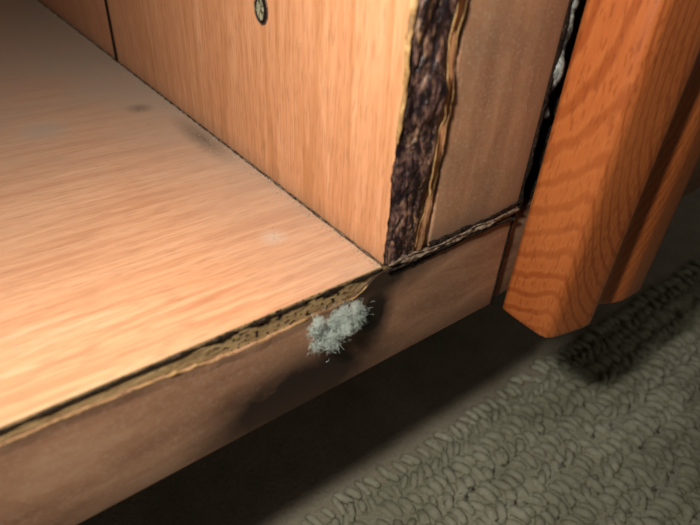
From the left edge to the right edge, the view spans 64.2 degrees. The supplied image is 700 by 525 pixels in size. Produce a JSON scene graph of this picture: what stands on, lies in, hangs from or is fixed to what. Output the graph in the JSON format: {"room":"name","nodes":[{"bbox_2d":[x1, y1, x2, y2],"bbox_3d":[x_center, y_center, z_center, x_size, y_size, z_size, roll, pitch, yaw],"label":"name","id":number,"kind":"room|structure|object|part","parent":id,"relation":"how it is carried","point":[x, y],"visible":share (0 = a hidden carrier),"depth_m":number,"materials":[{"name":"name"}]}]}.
{"room":"bedroom","nodes":[
{"label":"bedroom","id":0,"kind":"room"},
{"bbox_2d":[77,188,699,524],"bbox_3d":[0.114,0.224,0.092,1.800,0.020,1.420,-22,43,-31],"label":"floor","id":1,"kind":"structure","parent":0,"point":[291,466],"depth_m":0.27,"materials":[{"name":"carpet"}]},
{"bbox_2d":[0,0,699,524],"bbox_3d":[-0.150,-0.191,0.139,0.766,0.570,0.445,-22,43,-31],"label":"base cabinet","id":2,"kind":"object","parent":1,"relation":"on","point":[185,185],"depth_m":0.12,"materials":[{"name":"brown wood"}]},
{"bbox_3d":[-0.154,-0.315,0.184,0.012,0.420,0.254,-22,43,-31],"label":"panel","id":3,"kind":"part","parent":2,"relation":"part of","materials":[{"name":"brown wood"}]},
{"bbox_2d":[0,0,508,442],"bbox_3d":[-0.271,-0.030,0.162,0.462,0.030,0.420,-22,43,-31],"label":"shelf","id":4,"kind":"object","parent":2,"relation":"attached to","point":[166,267],"depth_m":0.12,"materials":[{"name":"brown wood"}]},
{"bbox_2d":[254,0,267,24],"bbox_3d":[-0.020,-0.057,0.124,0.001,0.007,0.006,-22,43,-31],"label":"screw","id":5,"kind":"object","parent":2,"relation":"attached to","point":[260,6],"depth_m":0.12,"materials":[{"name":"metal"}]},
{"bbox_3d":[-0.027,-0.212,0.051,0.012,0.420,0.165,-22,43,-31],"label":"panel","id":6,"kind":"part","parent":2,"relation":"part of","materials":[{"name":"brown wood"}]},
{"bbox_2d":[304,298,371,361],"bbox_3d":[-0.002,0.013,0.115,0.017,0.015,0.007,-20,42,-29],"label":"clump","id":7,"kind":"object","parent":2,"relation":"attached to","point":[339,324],"visible":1,"depth_m":0.11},
{"bbox_3d":[0.079,-0.173,0.034,0.046,0.453,0.019,-22,43,-31],"label":"cabinet door stile","id":8,"kind":"part","parent":2,"relation":"part of","materials":[{"name":"brown wood"}]},
{"bbox_2d":[300,259,699,524],"bbox_3d":[0.150,0.117,0.220,0.429,0.007,0.231,-22,43,-31],"label":"rug","id":9,"kind":"object","parent":1,"relation":"on","point":[609,434],"visible":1,"depth_m":0.26,"materials":[{"name":"grey carpet"}]}
]}

